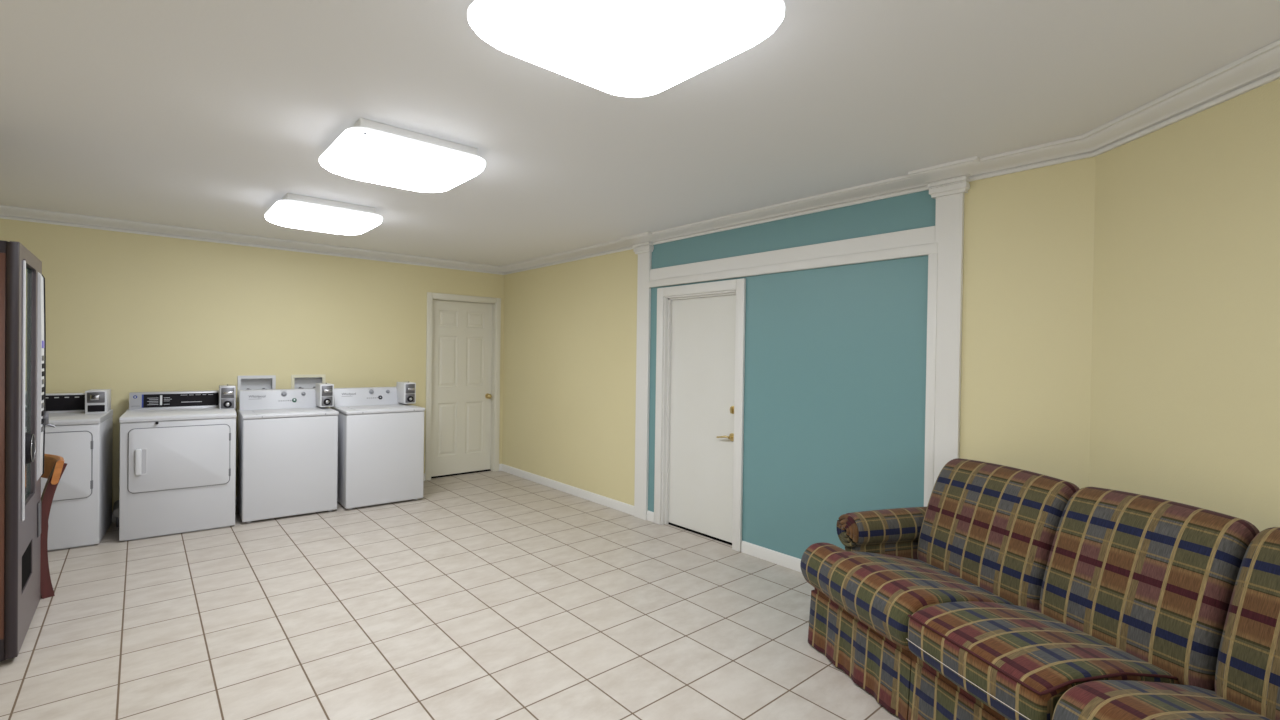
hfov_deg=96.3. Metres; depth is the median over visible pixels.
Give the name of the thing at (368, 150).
ceiling light
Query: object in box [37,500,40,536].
door handle
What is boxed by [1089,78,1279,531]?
wall
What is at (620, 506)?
baseboard
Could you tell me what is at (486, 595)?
floor
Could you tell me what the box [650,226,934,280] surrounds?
trim
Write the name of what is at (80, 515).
dryer
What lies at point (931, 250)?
trim
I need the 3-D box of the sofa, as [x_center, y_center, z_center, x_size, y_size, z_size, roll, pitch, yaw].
[1.462,0.953,2.026,0.870,0.932,1.992,1,1,-17]
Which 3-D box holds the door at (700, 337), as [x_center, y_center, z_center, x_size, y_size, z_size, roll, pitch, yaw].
[0.514,0.392,4.532,0.224,1.968,0.919,0,1,-41]
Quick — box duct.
[112,500,118,526]
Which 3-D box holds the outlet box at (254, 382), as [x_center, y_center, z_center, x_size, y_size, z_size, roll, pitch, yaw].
[-3.530,0.259,5.277,0.291,0.237,0.096,0,1,-41]
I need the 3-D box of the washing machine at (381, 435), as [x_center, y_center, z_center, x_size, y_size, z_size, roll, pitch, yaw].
[-2.513,0.767,5.495,0.694,1.116,0.669,0,1,-39]
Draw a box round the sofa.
[800,458,1279,719]
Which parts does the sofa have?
arm, rail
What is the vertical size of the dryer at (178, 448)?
1.112 m
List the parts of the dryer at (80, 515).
control panel, door, panel, slide plate, cash door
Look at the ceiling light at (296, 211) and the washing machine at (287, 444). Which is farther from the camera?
the washing machine at (287, 444)
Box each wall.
[0,218,503,511]
[502,157,1095,558]
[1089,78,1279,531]
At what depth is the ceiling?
2.34 m
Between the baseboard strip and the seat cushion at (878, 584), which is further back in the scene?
the baseboard strip
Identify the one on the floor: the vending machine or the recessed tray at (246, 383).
the vending machine
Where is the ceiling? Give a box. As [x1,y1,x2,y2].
[0,0,1279,265]
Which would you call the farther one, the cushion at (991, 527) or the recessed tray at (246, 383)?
the recessed tray at (246, 383)
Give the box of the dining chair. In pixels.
[40,454,66,598]
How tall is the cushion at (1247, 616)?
0.570 m
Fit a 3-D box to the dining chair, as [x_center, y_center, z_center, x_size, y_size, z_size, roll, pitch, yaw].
[-3.572,0.947,3.171,0.424,0.769,0.527,1,1,29]
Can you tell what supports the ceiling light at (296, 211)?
attached to the ceiling
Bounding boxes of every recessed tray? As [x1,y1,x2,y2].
[241,378,271,389]
[294,377,321,388]
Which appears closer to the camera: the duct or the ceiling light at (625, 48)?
the ceiling light at (625, 48)
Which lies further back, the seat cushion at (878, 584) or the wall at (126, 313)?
the wall at (126, 313)
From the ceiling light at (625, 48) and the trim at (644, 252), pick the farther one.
the trim at (644, 252)
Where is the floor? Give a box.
[0,471,900,719]
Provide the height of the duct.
0.185 m
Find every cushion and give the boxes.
[800,542,1013,650]
[908,601,1177,719]
[917,458,1078,609]
[1039,487,1258,690]
[1052,680,1270,719]
[1215,527,1279,719]
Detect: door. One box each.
[425,292,500,480]
[654,278,745,551]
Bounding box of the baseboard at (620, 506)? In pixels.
[112,464,801,572]
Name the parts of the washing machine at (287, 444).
panel, lid, slide plate, cash door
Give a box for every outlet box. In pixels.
[237,375,275,401]
[291,374,325,388]
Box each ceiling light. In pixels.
[265,193,382,234]
[319,118,485,191]
[467,0,784,96]
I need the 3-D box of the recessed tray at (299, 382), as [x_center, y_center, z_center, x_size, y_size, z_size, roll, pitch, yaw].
[-3.220,0.260,5.555,0.252,0.197,0.084,0,1,-41]
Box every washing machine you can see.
[237,383,338,522]
[330,381,424,509]
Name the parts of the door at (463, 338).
knob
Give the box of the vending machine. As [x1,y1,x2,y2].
[0,240,54,660]
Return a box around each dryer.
[41,389,112,550]
[119,384,235,540]
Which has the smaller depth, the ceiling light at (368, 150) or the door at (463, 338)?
the ceiling light at (368, 150)
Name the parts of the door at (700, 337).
lever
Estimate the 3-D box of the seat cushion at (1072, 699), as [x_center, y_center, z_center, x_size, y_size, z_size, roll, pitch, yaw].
[1.567,1.022,1.389,0.702,0.222,0.679,1,1,-17]
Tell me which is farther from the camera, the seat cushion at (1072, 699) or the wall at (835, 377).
the wall at (835, 377)
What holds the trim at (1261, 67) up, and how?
attached to the wall at (1185, 368)
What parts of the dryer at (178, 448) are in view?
handle, panel, door, control panel, slide plate, cash door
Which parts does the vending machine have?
panel, corner trim, door, lock handle, control panel, coin return lever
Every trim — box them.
[0,39,1279,274]
[633,244,653,519]
[649,243,937,506]
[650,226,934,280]
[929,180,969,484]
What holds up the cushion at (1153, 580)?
on the sofa
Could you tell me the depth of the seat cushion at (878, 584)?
2.45 m
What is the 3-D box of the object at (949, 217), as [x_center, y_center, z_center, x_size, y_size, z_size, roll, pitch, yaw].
[1.635,0.234,3.074,0.052,2.342,0.188,0,1,-41]
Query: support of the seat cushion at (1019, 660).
on the sofa
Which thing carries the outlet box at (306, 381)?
attached to the wall at (126, 313)
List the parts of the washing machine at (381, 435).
panel, lid, cash door, slide plate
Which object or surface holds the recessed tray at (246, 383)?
on the outlet box at (254, 382)
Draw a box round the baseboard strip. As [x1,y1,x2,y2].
[647,510,653,521]

